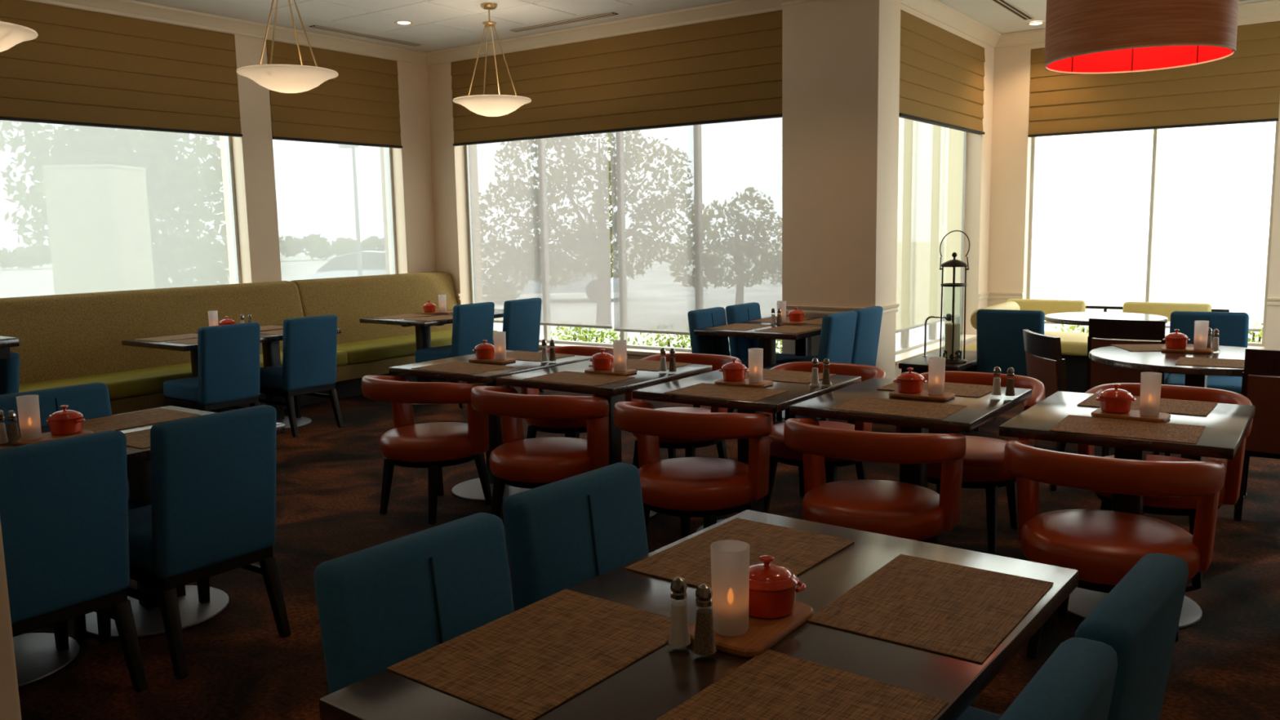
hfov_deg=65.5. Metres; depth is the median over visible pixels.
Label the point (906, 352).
window
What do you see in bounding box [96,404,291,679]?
dining chair
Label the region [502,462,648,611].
dining chair
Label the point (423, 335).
dining table
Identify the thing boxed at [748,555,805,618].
pot
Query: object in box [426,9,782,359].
wall
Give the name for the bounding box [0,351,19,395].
dining chair
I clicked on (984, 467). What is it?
tub chair
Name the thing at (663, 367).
salt shaker
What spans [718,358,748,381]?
pot
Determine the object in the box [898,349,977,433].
console table
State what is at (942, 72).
blind
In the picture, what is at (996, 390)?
salt shaker
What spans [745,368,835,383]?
placemat
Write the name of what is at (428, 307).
pot
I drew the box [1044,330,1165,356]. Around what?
seat cushion
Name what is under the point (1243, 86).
blind
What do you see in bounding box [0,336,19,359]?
table
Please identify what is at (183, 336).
placemat
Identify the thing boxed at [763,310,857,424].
dining chair
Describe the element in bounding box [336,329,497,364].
seat cushion
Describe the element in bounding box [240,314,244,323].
salt shaker
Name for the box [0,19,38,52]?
pendant lamp
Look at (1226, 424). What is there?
dining table
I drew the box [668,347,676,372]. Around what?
pepper shaker
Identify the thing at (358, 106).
blind
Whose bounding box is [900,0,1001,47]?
trim
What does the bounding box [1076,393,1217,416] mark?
placemat
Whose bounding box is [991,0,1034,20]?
ceiling vent
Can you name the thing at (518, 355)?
placemat
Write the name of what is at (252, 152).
wall
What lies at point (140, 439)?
placemat
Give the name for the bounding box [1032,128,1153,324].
roller shade
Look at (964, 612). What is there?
placemat
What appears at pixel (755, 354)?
candle holder
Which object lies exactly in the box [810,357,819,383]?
salt shaker
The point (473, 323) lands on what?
dining chair
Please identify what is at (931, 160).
roller shade
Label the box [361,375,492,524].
tub chair
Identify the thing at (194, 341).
placemat
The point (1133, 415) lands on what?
serving board
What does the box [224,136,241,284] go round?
window
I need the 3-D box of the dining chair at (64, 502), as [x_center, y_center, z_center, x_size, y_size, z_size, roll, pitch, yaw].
[-1.999,0.669,3.235,0.584,0.880,0.450,4,9,35]
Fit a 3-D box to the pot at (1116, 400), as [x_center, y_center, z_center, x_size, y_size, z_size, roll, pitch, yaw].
[1.813,0.143,3.789,0.119,0.106,0.119,-7,10,-39]
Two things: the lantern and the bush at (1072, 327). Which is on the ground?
the bush at (1072, 327)
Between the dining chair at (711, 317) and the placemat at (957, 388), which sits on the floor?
the dining chair at (711, 317)
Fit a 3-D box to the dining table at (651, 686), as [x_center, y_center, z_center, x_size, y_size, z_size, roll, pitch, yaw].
[0.217,0.868,1.915,0.830,0.750,1.315,5,9,37]
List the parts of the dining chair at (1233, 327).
seat, backrest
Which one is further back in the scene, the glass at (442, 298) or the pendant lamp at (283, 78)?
the glass at (442, 298)
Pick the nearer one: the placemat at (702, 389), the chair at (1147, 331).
the placemat at (702, 389)
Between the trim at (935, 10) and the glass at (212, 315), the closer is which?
the glass at (212, 315)
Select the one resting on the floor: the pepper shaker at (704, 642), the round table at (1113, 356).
the round table at (1113, 356)
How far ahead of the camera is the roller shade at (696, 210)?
9.01 m
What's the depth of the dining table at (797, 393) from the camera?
4.57 m
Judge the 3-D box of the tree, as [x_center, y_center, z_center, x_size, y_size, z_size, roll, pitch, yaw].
[-1.233,-2.973,20.151,5.630,4.665,2.262,-1,8,2]
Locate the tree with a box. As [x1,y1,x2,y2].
[608,132,613,278]
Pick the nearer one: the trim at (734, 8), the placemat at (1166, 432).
the placemat at (1166, 432)
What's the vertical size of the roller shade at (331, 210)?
2.762 m
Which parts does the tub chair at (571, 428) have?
arm post, leg, seat, seat frame, leg, leg, rail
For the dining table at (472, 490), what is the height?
0.750 m
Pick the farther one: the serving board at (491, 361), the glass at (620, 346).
the serving board at (491, 361)
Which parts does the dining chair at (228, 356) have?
seat, seat frame, leg, backrest, leg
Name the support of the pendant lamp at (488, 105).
hanging from the ceiling
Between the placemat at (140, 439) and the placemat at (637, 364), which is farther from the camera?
the placemat at (637, 364)
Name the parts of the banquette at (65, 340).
backrest, seat panel, backrest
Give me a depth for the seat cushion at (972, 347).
8.25 m
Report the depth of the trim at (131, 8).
8.69 m
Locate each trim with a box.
[30,0,426,65]
[426,0,782,65]
[455,293,460,300]
[780,0,817,5]
[786,305,864,315]
[882,303,899,315]
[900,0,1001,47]
[977,292,989,300]
[987,292,1022,298]
[995,0,1279,47]
[1266,297,1279,306]
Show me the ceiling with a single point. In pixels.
(438, 24)
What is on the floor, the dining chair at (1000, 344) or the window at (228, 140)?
the dining chair at (1000, 344)
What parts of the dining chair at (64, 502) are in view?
leg, backrest, seat frame, leg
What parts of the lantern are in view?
post, post, post, lid, ring handle, knob, post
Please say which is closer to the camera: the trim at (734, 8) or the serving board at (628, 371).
the serving board at (628, 371)
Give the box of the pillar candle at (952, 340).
[944,323,960,359]
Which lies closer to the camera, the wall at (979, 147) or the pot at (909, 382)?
the pot at (909, 382)
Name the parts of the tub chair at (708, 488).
leg, arm post, leg, rail, seat, seat frame, leg, leg, arm post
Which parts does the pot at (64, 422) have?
knob, lid, pot, handle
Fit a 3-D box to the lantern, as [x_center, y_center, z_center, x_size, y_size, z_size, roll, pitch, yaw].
[2.235,-0.451,7.090,0.213,0.937,0.210,4,9,35]
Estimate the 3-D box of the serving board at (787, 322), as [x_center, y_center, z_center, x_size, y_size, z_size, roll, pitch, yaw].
[1.147,-0.290,7.636,0.255,0.016,0.155,-4,8,-19]
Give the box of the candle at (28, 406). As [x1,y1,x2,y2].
[16,394,41,439]
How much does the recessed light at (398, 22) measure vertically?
0.016 m
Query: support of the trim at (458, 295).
attached to the wall at (448, 161)
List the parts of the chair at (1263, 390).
leg, post, leg, crest panel, panel, seat frame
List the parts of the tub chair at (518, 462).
leg, arm post, seat frame, seat, rail, arm post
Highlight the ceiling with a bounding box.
[133,0,1271,52]
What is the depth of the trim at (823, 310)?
8.14 m
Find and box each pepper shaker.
[7,410,20,444]
[247,314,252,322]
[549,339,555,361]
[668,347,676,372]
[693,583,716,655]
[776,307,782,324]
[822,358,831,384]
[1004,367,1014,395]
[1207,327,1212,347]
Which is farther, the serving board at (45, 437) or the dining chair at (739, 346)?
the dining chair at (739, 346)
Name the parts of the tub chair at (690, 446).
arm post, leg, seat, leg, seat frame, leg, rail, arm post, leg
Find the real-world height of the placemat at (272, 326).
0.003 m
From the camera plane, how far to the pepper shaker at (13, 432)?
3.59 m
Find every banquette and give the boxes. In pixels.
[0,271,497,414]
[960,301,1020,351]
[1006,298,1229,392]
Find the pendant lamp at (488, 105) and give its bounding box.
[453,2,531,116]
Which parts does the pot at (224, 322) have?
lid, pot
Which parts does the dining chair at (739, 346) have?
leg, backrest, seat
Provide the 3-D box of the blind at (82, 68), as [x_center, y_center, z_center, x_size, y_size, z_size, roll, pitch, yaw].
[-4.512,-2.232,7.469,0.062,0.883,3.294,4,9,35]
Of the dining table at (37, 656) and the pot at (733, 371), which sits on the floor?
the dining table at (37, 656)
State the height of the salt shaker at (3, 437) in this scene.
0.130 m
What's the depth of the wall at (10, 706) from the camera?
1.01 m
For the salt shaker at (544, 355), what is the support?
on the dining table at (472, 490)
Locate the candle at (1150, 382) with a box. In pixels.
[1139,372,1162,416]
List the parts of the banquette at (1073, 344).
seat, rail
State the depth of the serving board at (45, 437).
3.67 m
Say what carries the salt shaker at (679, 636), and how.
on the dining table at (651, 686)
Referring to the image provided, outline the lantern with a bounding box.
[939,230,969,364]
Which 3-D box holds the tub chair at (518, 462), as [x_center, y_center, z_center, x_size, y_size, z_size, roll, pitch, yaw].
[-0.468,0.491,4.887,0.666,0.746,0.609,5,9,37]
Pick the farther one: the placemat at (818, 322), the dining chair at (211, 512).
the placemat at (818, 322)
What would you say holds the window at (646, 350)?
in the wall at (448, 161)
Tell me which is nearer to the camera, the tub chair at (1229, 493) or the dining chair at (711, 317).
the tub chair at (1229, 493)
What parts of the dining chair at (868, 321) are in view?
seat, backrest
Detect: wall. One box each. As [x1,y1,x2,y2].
[0,519,21,719]
[22,0,436,284]
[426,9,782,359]
[894,3,994,378]
[986,14,1279,376]
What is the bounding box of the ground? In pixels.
[228,239,1268,353]
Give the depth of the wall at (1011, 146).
10.17 m
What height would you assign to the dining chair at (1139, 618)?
0.880 m
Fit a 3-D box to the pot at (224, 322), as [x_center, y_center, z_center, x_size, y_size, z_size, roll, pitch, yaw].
[-3.224,-0.289,7.765,0.119,0.106,0.119,-7,10,-39]
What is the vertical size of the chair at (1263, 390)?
0.860 m
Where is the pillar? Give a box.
[782,0,901,378]
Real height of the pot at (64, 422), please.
0.106 m
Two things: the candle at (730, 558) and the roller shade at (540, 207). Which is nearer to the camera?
the candle at (730, 558)
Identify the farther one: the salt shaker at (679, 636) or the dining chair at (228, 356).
the dining chair at (228, 356)
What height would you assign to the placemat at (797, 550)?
0.003 m
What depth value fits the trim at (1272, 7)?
9.77 m
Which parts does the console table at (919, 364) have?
panel, panel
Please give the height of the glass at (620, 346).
0.157 m
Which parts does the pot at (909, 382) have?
pot, lid, knob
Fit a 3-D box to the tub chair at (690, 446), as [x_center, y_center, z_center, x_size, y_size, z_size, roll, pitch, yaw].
[0.241,0.368,5.719,0.666,0.746,0.609,4,9,33]
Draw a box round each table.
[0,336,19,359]
[6,405,285,688]
[121,324,341,429]
[319,509,1078,719]
[359,308,503,405]
[389,350,591,501]
[496,360,712,517]
[632,368,861,532]
[693,315,822,425]
[789,377,1031,488]
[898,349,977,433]
[999,391,1255,628]
[1044,311,1168,338]
[1088,343,1262,497]
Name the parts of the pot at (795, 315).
pot, lid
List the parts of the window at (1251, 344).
sill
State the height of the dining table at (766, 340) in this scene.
0.750 m
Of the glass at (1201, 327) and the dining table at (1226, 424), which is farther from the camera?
the glass at (1201, 327)
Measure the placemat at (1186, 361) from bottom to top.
0.003 m
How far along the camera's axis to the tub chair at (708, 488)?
4.18 m
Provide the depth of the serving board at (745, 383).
4.66 m
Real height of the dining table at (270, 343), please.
0.750 m
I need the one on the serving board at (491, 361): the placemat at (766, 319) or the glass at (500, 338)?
the glass at (500, 338)
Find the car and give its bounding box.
[611,271,613,292]
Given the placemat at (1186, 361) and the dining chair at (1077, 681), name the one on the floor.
the dining chair at (1077, 681)
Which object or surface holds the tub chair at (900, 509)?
on the floor
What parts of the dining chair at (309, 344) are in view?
seat, leg, seat frame, leg, backrest, leg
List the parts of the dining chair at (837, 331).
seat, leg, leg, backrest, leg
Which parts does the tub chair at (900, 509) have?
arm post, seat, rail, seat frame, leg, arm post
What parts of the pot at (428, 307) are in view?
lid, pot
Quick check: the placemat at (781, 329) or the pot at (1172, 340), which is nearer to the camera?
the pot at (1172, 340)
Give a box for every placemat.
[0,443,17,448]
[82,408,202,432]
[124,428,151,448]
[134,333,197,342]
[165,338,197,344]
[260,324,283,330]
[260,329,283,334]
[371,313,433,319]
[386,588,693,719]
[403,315,453,320]
[411,361,513,374]
[493,351,574,361]
[522,370,635,386]
[588,358,691,371]
[624,517,855,589]
[656,648,948,719]
[663,382,788,401]
[705,323,773,330]
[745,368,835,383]
[747,316,811,322]
[754,324,821,333]
[800,318,822,324]
[806,554,1053,663]
[828,396,967,419]
[876,381,1001,397]
[1049,414,1205,444]
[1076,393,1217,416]
[1111,343,1193,351]
[1174,356,1244,368]
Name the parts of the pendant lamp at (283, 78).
rod, rod, lamp shade, rod, rod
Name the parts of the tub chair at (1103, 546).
arm post, leg, leg, seat frame, seat, rail, leg, arm post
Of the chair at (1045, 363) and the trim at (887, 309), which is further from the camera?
the trim at (887, 309)
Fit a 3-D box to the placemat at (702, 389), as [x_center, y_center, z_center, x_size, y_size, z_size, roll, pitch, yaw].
[0.391,0.144,4.503,0.460,0.003,0.330,4,9,35]
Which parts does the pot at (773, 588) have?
knob, pot, lid, handle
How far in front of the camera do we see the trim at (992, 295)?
10.35 m
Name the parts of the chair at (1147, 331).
post, panel, crest panel, post, seat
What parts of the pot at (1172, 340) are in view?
pot, lid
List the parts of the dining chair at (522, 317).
backrest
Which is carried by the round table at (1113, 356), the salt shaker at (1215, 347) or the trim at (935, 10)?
the salt shaker at (1215, 347)
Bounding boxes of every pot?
[45,404,85,435]
[217,315,236,325]
[422,300,437,312]
[472,339,494,359]
[588,348,613,370]
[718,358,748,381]
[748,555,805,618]
[786,306,805,321]
[893,367,927,393]
[1095,383,1136,413]
[1162,328,1190,348]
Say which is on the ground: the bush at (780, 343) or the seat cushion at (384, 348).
the bush at (780, 343)
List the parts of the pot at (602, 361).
pot, lid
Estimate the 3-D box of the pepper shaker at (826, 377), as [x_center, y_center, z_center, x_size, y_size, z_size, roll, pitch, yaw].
[0.864,0.057,4.610,0.054,0.130,0.051,0,8,7]
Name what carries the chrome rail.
on the console table at (919, 364)
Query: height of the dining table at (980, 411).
0.750 m
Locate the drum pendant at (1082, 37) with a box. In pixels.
[1044,0,1239,74]
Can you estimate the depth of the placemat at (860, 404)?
4.03 m
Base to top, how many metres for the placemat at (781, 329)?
0.003 m
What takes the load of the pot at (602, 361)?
on the serving board at (628, 371)
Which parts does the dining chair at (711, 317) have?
backrest, seat, leg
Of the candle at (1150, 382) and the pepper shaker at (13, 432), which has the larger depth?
the candle at (1150, 382)
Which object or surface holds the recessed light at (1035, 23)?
in the ceiling
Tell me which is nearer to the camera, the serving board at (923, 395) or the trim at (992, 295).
the serving board at (923, 395)
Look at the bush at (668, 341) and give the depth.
10.43 m
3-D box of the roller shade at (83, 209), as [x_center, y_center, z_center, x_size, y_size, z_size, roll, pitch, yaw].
[-4.602,-1.292,7.614,0.060,2.762,3.092,4,9,35]
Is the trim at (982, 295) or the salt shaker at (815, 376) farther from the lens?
the trim at (982, 295)
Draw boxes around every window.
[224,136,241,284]
[385,147,397,274]
[464,145,730,355]
[895,131,976,365]
[1026,101,1279,349]
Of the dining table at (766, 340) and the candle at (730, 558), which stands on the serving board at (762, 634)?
the candle at (730, 558)
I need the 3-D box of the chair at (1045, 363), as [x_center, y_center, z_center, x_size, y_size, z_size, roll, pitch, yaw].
[2.530,0.270,5.709,0.580,0.860,0.454,-1,8,-1]
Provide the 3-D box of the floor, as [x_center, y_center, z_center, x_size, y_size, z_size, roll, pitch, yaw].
[-0.753,0.889,4.993,10.030,0.060,15.000,4,9,35]
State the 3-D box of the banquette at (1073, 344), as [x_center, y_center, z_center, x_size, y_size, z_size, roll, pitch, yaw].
[4.152,-0.120,8.847,1.980,0.755,0.864,4,9,35]
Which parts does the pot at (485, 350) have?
lid, pot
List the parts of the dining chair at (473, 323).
leg, seat, leg, backrest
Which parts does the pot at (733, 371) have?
pot, lid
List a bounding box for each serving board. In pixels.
[7,429,93,445]
[421,311,450,314]
[468,356,515,364]
[584,367,637,376]
[688,601,813,657]
[714,378,773,387]
[775,320,807,324]
[888,389,955,401]
[1091,407,1170,422]
[1161,346,1213,353]
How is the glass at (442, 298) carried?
on the serving board at (436, 312)
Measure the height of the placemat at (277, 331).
0.003 m
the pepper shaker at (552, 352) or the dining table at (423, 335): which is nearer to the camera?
the pepper shaker at (552, 352)
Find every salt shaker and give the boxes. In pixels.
[0,409,8,444]
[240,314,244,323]
[541,338,548,360]
[659,347,666,371]
[668,576,690,647]
[770,307,775,324]
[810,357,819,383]
[991,366,1001,395]
[1211,328,1219,351]
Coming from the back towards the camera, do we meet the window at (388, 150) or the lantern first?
the window at (388, 150)
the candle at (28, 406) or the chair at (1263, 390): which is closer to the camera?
the candle at (28, 406)
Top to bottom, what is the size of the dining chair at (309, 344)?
0.880 m
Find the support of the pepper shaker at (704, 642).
on the dining table at (651, 686)
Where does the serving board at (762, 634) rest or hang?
on the dining table at (651, 686)
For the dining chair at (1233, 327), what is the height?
0.880 m
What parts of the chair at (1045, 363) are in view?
panel, crest panel, leg, post, leg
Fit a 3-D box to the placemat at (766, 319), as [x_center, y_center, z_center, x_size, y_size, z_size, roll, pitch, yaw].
[1.116,-0.322,7.937,0.330,0.003,0.460,4,9,35]
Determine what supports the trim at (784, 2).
attached to the wall at (979, 147)
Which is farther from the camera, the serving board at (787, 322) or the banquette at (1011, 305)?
the banquette at (1011, 305)
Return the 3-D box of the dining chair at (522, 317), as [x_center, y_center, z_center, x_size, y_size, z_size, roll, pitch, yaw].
[-1.252,-0.129,9.184,0.584,0.880,0.450,4,9,35]
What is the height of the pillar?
3.390 m
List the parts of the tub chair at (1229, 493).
arm post, leg, seat, seat frame, rail, leg, arm post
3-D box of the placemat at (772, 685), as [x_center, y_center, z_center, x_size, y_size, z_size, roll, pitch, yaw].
[0.208,0.547,1.473,0.330,0.003,0.460,5,10,38]
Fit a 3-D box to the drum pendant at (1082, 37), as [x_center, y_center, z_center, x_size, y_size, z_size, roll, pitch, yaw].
[2.091,-1.867,4.131,0.726,1.212,0.726,4,9,35]
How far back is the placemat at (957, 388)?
4.47 m
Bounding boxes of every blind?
[0,0,242,137]
[266,40,402,148]
[450,10,782,146]
[898,9,985,134]
[1027,21,1279,137]
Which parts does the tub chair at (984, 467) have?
arm post, leg, seat, seat frame, rail, leg, leg, arm post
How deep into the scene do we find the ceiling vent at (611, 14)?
9.03 m
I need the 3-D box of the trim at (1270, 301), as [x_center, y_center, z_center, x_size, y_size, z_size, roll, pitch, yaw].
[6.433,-0.473,8.511,1.810,0.070,0.028,4,9,35]
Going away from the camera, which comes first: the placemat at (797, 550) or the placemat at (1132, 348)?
the placemat at (797, 550)
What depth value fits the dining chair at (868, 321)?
7.35 m
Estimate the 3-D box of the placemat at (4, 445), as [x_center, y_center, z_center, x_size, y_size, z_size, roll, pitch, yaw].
[-2.483,0.326,3.524,0.330,0.003,0.460,4,9,35]
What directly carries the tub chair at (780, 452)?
on the floor
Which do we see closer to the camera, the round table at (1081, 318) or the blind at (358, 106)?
the round table at (1081, 318)
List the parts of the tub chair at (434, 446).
leg, arm post, rail, seat, seat frame, leg, leg, arm post, leg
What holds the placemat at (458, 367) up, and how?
on the dining table at (472, 490)
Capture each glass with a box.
[207,310,218,326]
[438,294,446,311]
[493,331,506,359]
[613,339,626,371]
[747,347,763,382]
[777,300,786,321]
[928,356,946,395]
[1193,320,1208,349]
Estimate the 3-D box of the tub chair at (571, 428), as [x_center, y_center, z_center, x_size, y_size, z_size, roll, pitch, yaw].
[-0.420,0.319,6.183,0.666,0.746,0.609,4,9,35]
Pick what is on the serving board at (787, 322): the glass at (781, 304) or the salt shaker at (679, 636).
the glass at (781, 304)
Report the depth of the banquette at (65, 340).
8.14 m
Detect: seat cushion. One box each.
[18,350,347,399]
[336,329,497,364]
[960,342,976,351]
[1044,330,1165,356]
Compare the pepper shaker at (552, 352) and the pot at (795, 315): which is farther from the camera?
the pot at (795, 315)
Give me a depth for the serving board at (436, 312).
9.07 m
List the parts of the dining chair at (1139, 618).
seat, backrest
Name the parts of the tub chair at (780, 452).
arm post, leg, leg, seat, seat frame, rail, leg, leg, arm post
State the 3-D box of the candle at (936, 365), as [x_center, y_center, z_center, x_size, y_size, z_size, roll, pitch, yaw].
[1.263,0.069,4.235,0.071,0.157,0.071,4,9,35]
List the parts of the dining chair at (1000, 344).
backrest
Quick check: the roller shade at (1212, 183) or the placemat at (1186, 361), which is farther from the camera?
the roller shade at (1212, 183)
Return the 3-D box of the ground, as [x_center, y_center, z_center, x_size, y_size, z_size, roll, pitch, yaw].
[2.196,-1.742,29.097,150.000,0.250,170.000,4,9,35]
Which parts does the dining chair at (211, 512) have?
leg, seat, leg, seat frame, leg, backrest, leg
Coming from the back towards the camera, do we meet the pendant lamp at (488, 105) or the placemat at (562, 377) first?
the pendant lamp at (488, 105)
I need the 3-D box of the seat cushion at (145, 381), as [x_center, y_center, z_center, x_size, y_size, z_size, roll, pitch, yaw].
[-4.171,0.237,7.125,0.600,0.130,4.660,4,9,35]
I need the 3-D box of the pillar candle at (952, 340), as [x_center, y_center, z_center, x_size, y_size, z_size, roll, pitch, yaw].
[2.241,-0.135,7.132,0.104,0.252,0.104,4,9,35]
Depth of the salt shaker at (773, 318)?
7.49 m
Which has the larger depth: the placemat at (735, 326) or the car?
the car
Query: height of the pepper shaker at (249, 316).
0.130 m
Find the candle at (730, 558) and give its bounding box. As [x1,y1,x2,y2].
[710,539,750,636]
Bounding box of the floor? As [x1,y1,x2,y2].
[17,380,1279,719]
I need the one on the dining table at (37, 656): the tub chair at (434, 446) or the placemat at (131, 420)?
the placemat at (131, 420)
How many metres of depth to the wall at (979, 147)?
10.15 m
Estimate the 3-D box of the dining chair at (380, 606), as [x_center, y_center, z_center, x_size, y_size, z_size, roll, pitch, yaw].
[-0.249,0.810,1.922,0.584,0.880,0.450,5,9,37]
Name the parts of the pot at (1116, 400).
handle, pot, lid, knob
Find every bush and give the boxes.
[551,325,635,344]
[628,332,729,348]
[775,340,782,353]
[1054,324,1088,333]
[1248,323,1262,342]
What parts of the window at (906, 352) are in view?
sill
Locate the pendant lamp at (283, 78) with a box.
[235,0,338,93]
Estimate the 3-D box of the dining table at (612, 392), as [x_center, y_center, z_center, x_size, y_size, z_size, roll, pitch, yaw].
[-0.164,0.431,5.287,0.745,0.750,0.905,4,9,35]
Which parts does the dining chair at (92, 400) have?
backrest, leg, seat, leg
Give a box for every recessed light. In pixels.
[394,20,413,25]
[1026,21,1045,25]
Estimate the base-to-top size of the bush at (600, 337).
0.970 m
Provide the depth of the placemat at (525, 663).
1.75 m
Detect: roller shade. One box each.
[0,120,230,297]
[272,139,390,281]
[468,133,612,328]
[609,117,782,340]
[895,117,964,333]
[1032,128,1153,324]
[1148,121,1274,332]
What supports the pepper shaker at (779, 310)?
on the dining table at (766, 340)
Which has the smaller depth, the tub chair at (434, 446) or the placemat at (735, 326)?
the tub chair at (434, 446)
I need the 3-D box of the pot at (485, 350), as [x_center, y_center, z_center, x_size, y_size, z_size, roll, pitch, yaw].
[-0.893,-0.063,5.730,0.119,0.106,0.119,-7,10,-39]
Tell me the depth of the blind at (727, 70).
9.07 m
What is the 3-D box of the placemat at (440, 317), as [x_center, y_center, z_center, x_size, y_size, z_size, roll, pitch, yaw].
[-1.772,-0.365,8.666,0.330,0.003,0.460,4,9,35]
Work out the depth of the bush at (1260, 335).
10.14 m
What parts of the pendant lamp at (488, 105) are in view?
rod, rod, stem, lamp shade, rod, rod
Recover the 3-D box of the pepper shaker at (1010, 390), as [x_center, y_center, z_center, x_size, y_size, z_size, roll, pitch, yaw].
[1.570,0.096,4.217,0.054,0.130,0.051,0,8,7]
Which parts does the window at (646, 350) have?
sill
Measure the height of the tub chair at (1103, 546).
0.746 m
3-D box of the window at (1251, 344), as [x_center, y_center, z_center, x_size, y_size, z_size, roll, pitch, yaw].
[4.865,-1.602,9.602,2.140,2.930,0.245,4,9,35]
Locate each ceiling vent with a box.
[308,25,421,46]
[509,12,617,32]
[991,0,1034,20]
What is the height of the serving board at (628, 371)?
0.016 m
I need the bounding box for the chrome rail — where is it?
[922,313,951,356]
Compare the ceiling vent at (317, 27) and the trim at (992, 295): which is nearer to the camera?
the ceiling vent at (317, 27)
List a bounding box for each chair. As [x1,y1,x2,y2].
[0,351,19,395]
[0,382,186,638]
[0,430,147,692]
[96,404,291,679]
[163,322,260,413]
[250,314,343,437]
[313,512,514,694]
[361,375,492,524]
[414,302,494,408]
[467,297,544,392]
[471,386,608,517]
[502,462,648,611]
[520,346,613,439]
[613,401,771,538]
[624,352,742,469]
[687,306,782,421]
[725,302,813,418]
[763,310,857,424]
[764,361,886,513]
[783,417,966,544]
[790,306,883,424]
[896,370,1044,553]
[956,552,1188,719]
[973,309,1044,431]
[998,637,1117,719]
[1004,440,1225,659]
[1022,329,1109,491]
[1076,382,1253,588]
[1086,318,1168,455]
[1164,311,1248,456]
[1233,348,1279,520]

